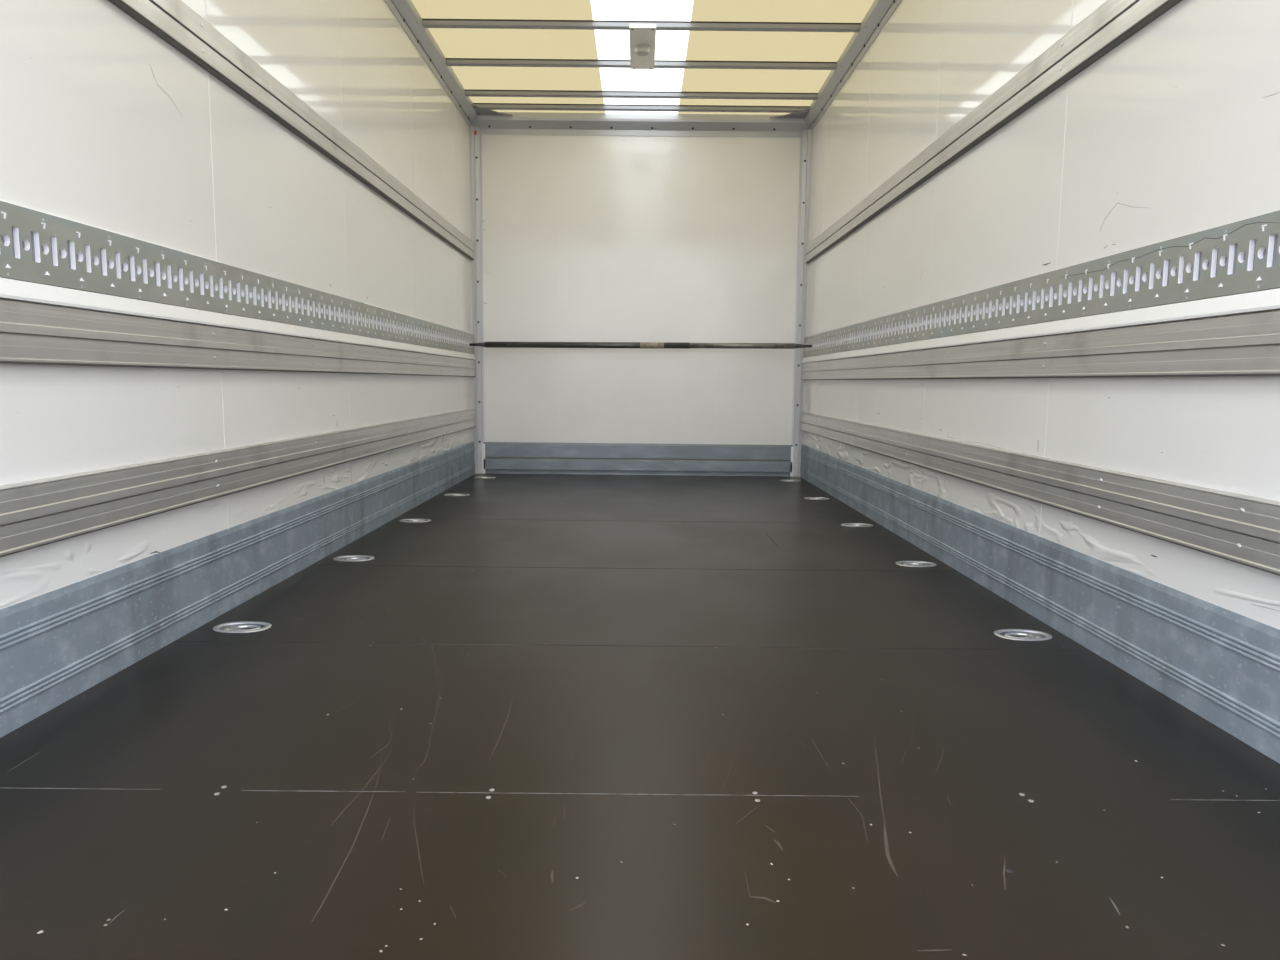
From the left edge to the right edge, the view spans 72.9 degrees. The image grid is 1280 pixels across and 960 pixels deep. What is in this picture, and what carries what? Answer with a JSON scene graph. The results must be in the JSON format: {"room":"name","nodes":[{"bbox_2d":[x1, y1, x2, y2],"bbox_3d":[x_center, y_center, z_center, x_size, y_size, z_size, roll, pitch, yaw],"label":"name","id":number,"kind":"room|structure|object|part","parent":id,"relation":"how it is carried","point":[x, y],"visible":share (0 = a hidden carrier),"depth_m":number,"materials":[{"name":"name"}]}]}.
{"room":"cargo space","nodes":[
{"label":"cargo space","id":0,"kind":"room"},
{"bbox_2d":[0,0,472,608],"bbox_3d":[-1.252,-0.992,3.404,0.031,2.642,6.126,1,6,0],"label":"wall","id":1,"kind":"structure","parent":0,"point":[105,123],"depth_m":2.58,"materials":[{"name":"white plastic"}]},
{"bbox_2d":[0,199,473,353],"bbox_3d":[-1.230,-0.663,3.395,0.019,0.153,6.034,1,6,0],"label":"track","id":2,"kind":"object","parent":1,"relation":"attached to","point":[37,246],"visible":0.99,"depth_m":2.27,"materials":[{"name":"silver metal"}]},
{"bbox_3d":[-1.238,-0.519,1.472,0.006,0.006,2.180,1,6,0],"label":"edge trim","id":3,"kind":"part","parent":2,"relation":"part of","materials":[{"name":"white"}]},
{"bbox_3d":[-1.234,-0.933,5.122,0.006,0.006,2.526,1,6,0],"label":"edge trim","id":4,"kind":"part","parent":2,"relation":"part of","materials":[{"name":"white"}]},
{"bbox_2d":[469,342,811,348],"bbox_3d":[-0.008,-0.956,6.159,2.444,0.049,0.044,1,6,3],"label":"bar","id":5,"kind":"object","parent":2,"relation":"attached to","point":[646,345],"visible":1,"depth_m":6.14,"materials":[{"name":"metal"}]},
{"bbox_2d":[0,441,475,737],"bbox_3d":[-1.244,0.172,3.503,0.010,0.248,6.061,1,6,0],"label":"baseboard","id":6,"kind":"structure","parent":1,"relation":"attached to","point":[57,645],"depth_m":2.31,"materials":[{"name":"metal"}]},
{"bbox_2d":[0,409,475,556],"bbox_3d":[-1.233,-0.122,3.458,0.027,0.134,6.038,1,6,0],"label":"rub rail","id":7,"kind":"object","parent":1,"relation":"attached to","point":[39,512],"visible":1,"depth_m":2.27,"materials":[{"name":"metal"}]},
{"bbox_2d":[0,298,475,376],"bbox_3d":[-1.230,-0.487,3.417,0.027,0.127,6.038,1,6,0],"label":"rub rail","id":8,"kind":"object","parent":1,"relation":"attached to","point":[33,333],"visible":1,"depth_m":2.26,"materials":[{"name":"metal"}]},
{"bbox_2d":[0,277,475,359],"bbox_3d":[-1.229,-0.567,3.402,0.027,0.039,6.026,1,6,0],"label":"trim","id":9,"kind":"structure","parent":1,"relation":"attached to","point":[12,289],"depth_m":2.26,"materials":[{"name":"white"}]},
{"bbox_2d":[108,0,473,259],"bbox_3d":[-1.221,-1.326,3.322,0.027,0.126,6.038,1,6,0],"label":"rub rail","id":10,"kind":"object","parent":1,"relation":"attached to","point":[174,22],"visible":1,"depth_m":2.84,"materials":[{"name":"metal"}]},
{"bbox_2d":[384,0,477,127],"bbox_3d":[-1.194,-2.245,3.221,0.062,0.109,6.046,1,6,0],"label":"trim","id":11,"kind":"structure","parent":1,"relation":"attached to","point":[405,12],"depth_m":4.96,"materials":[{"name":"grey metal"}]},
{"bbox_2d":[0,473,1279,959],"bbox_3d":[-0.020,0.319,3.537,2.462,0.031,6.096,1,6,0],"label":"floor","id":12,"kind":"structure","parent":0,"point":[136,801],"depth_m":1.58,"materials":[{"name":"brown wood"}]},
{"bbox_2d":[213,621,271,632],"bbox_3d":[-1.126,0.422,2.454,0.157,0.016,0.109,1,6,0],"label":"ring","id":13,"kind":"object","parent":12,"relation":"attached to","point":[242,626],"visible":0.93,"depth_m":2.47,"materials":[{"name":"silver metal"}]},
{"bbox_2d":[333,555,373,560],"bbox_3d":[-1.125,0.314,3.408,0.157,0.016,0.109,1,6,0],"label":"ring","id":14,"kind":"object","parent":12,"relation":"attached to","point":[347,557],"visible":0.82,"depth_m":3.42,"materials":[{"name":"silver metal"}]},
{"bbox_2d":[399,519,430,521],"bbox_3d":[-1.124,0.209,4.332,0.157,0.016,0.109,1,6,0],"label":"ring","id":15,"kind":"object","parent":12,"relation":"attached to","point":[402,520],"visible":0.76,"depth_m":4.35,"materials":[{"name":"silver metal"}]},
{"bbox_2d":[444,493,469,495],"bbox_3d":[-1.123,0.097,5.316,0.157,0.016,0.109,1,6,0],"label":"ring","id":16,"kind":"object","parent":12,"relation":"attached to","point":[453,494],"visible":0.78,"depth_m":5.33,"materials":[{"name":"silver metal"}]},
{"bbox_2d":[16,570,1265,955],"bbox_3d":[-0.019,0.410,2.605,2.423,0.002,3.094,1,6,0],"label":"crumbs","id":17,"kind":"object","parent":12,"relation":"on","point":[41,931],"visible":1,"depth_m":1.19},
{"bbox_2d":[805,497,829,499],"bbox_3d":[1.087,0.119,5.316,0.157,0.016,0.109,1,6,0],"label":"ring","id":18,"kind":"object","parent":12,"relation":"attached to","point":[812,498],"visible":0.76,"depth_m":5.33,"materials":[{"name":"silver metal"}]},
{"bbox_2d":[841,523,872,526],"bbox_3d":[1.086,0.231,4.333,0.157,0.016,0.109,1,6,0],"label":"ring","id":19,"kind":"object","parent":12,"relation":"attached to","point":[843,524],"visible":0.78,"depth_m":4.35,"materials":[{"name":"silver metal"}]},
{"bbox_2d":[896,561,935,566],"bbox_3d":[1.085,0.336,3.409,0.157,0.016,0.109,1,6,0],"label":"ring","id":20,"kind":"object","parent":12,"relation":"attached to","point":[902,563],"visible":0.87,"depth_m":3.42,"materials":[{"name":"silver metal"}]},
{"bbox_2d":[900,562,931,565],"bbox_3d":[1.085,0.338,3.409,0.129,0.012,0.083,1,6,0],"label":"cup","id":21,"kind":"object","parent":20,"relation":"on","point":[901,563],"depth_m":3.43,"materials":[{"name":"grey metal"}]},
{"bbox_2d":[994,629,1051,640],"bbox_3d":[1.084,0.444,2.455,0.157,0.016,0.109,1,6,0],"label":"ring","id":22,"kind":"object","parent":12,"relation":"attached to","point":[1015,634],"visible":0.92,"depth_m":2.47,"materials":[{"name":"silver metal"}]},
{"bbox_2d":[1000,632,1045,637],"bbox_3d":[1.084,0.446,2.455,0.129,0.012,0.083,1,6,0],"label":"cup","id":23,"kind":"object","parent":22,"relation":"on","point":[1002,634],"depth_m":2.47,"materials":[{"name":"grey metal"}]},
{"bbox_2d":[482,134,799,475],"bbox_3d":[-0.004,-1.324,6.432,2.462,2.642,0.031,1,6,0],"label":"wall","id":24,"kind":"structure","parent":0,"point":[586,238],"depth_m":6.40,"materials":[{"name":"white plastic"}]},
{"bbox_2d":[470,126,484,473],"bbox_3d":[-1.196,-1.300,6.392,0.078,2.520,0.058,1,6,0],"label":"trim","id":25,"kind":"structure","parent":24,"relation":"attached to","point":[475,136],"depth_m":6.39,"materials":[{"name":"grey metal"}]},
{"bbox_2d":[483,442,792,475],"bbox_3d":[-0.016,-0.159,6.544,2.330,0.234,0.012,1,6,0],"label":"baseboard","id":26,"kind":"structure","parent":24,"relation":"attached to","point":[500,457],"depth_m":6.54,"materials":[{"name":"grey metal"}]},
{"bbox_2d":[471,104,810,137],"bbox_3d":[0.008,-2.547,6.128,2.462,0.141,0.300,1,6,0],"label":"trim","id":27,"kind":"structure","parent":24,"relation":"attached to","point":[490,122],"depth_m":6.24,"materials":[{"name":"grey metal"}]},
{"bbox_2d":[790,129,811,476],"bbox_3d":[1.187,-1.276,6.393,0.078,2.520,0.058,1,6,0],"label":"trim","id":28,"kind":"structure","parent":24,"relation":"attached to","point":[806,140],"depth_m":6.39,"materials":[{"name":"grey metal"}]},
{"bbox_2d":[411,0,874,114],"bbox_3d":[0.006,-2.292,3.255,2.462,0.001,6.126,1,6,0],"label":"ceiling","id":29,"kind":"structure","parent":0,"point":[453,42],"depth_m":4.97,"materials":[{"name":"beige plastic"}]},
{"bbox_2d":[422,19,860,31],"bbox_3d":[0.007,-2.432,4.640,2.352,0.032,0.045,1,6,0],"label":"bow","id":30,"kind":"object","parent":29,"relation":"attached to","point":[426,23],"visible":1,"depth_m":4.62,"materials":[{"name":"silver metal"}]},
{"bbox_2d":[446,58,836,69],"bbox_3d":[0.008,-2.497,5.203,2.352,0.032,0.045,1,6,0],"label":"bow","id":31,"kind":"object","parent":29,"relation":"attached to","point":[488,62],"visible":0.85,"depth_m":5.18,"materials":[{"name":"silver metal"}]},
{"bbox_2d":[465,89,817,99],"bbox_3d":[0.008,-2.560,5.760,2.352,0.032,0.045,1,6,0],"label":"bow","id":32,"kind":"object","parent":29,"relation":"attached to","point":[468,92],"visible":1,"depth_m":5.74,"materials":[{"name":"silver metal"}]},
{"bbox_2d":[473,103,809,112],"bbox_3d":[0.009,-2.591,6.038,2.352,0.032,0.045,1,6,0],"label":"bow","id":33,"kind":"object","parent":29,"relation":"attached to","point":[481,106],"visible":0.9,"depth_m":6.02,"materials":[{"name":"silver metal"}]},
{"bbox_2d":[629,24,655,68],"bbox_3d":[0.014,-2.434,4.924,0.144,0.060,0.614,1,6,0],"label":"plate","id":34,"kind":"object","parent":29,"relation":"attached to","point":[642,37],"visible":1,"depth_m":4.85,"materials":[{"name":"grey"}]},
{"bbox_2d":[803,0,1279,628],"bbox_3d":[1.238,-0.967,3.404,0.031,2.642,6.126,1,6,0],"label":"wall","id":35,"kind":"structure","parent":0,"point":[1173,132],"depth_m":2.51,"materials":[{"name":"white plastic"}]},
{"bbox_2d":[804,0,901,130],"bbox_3d":[1.206,-2.221,3.222,0.062,0.109,6.046,1,6,0],"label":"trim","id":36,"kind":"structure","parent":35,"relation":"attached to","point":[879,13],"depth_m":4.92,"materials":[{"name":"grey metal"}]},
{"bbox_2d":[805,0,1181,263],"bbox_3d":[1.214,-1.302,3.322,0.027,0.126,6.038,1,6,0],"label":"rub rail","id":37,"kind":"object","parent":35,"relation":"attached to","point":[1113,22],"visible":1,"depth_m":2.78,"materials":[{"name":"metal"}]},
{"bbox_2d":[800,444,1279,763],"bbox_3d":[1.207,0.196,3.504,0.010,0.248,6.061,1,6,0],"label":"baseboard","id":38,"kind":"structure","parent":35,"relation":"attached to","point":[1220,664],"depth_m":2.25,"materials":[{"name":"metal"}]},
{"bbox_2d":[800,412,1279,575],"bbox_3d":[1.202,-0.098,3.459,0.027,0.134,6.038,1,6,0],"label":"rub rail","id":39,"kind":"object","parent":35,"relation":"attached to","point":[1242,529],"visible":1,"depth_m":2.21,"materials":[{"name":"metal"}]},
{"bbox_2d":[802,309,1279,379],"bbox_3d":[1.205,-0.463,3.417,0.027,0.127,6.038,1,6,0],"label":"rub rail","id":40,"kind":"object","parent":35,"relation":"attached to","point":[1243,344],"visible":1,"depth_m":2.21,"materials":[{"name":"metal"}]},
{"bbox_2d":[802,288,1279,362],"bbox_3d":[1.206,-0.543,3.402,0.027,0.039,6.026,1,6,0],"label":"trim","id":41,"kind":"structure","parent":35,"relation":"attached to","point":[1264,300],"depth_m":2.22,"materials":[{"name":"white"}]},
{"bbox_2d":[803,210,1279,357],"bbox_3d":[1.210,-0.636,3.396,0.019,0.147,6.034,1,6,0],"label":"track","id":42,"kind":"object","parent":35,"relation":"attached to","point":[1243,256],"visible":0.99,"depth_m":2.24,"materials":[{"name":"silver metal"}]}
]}

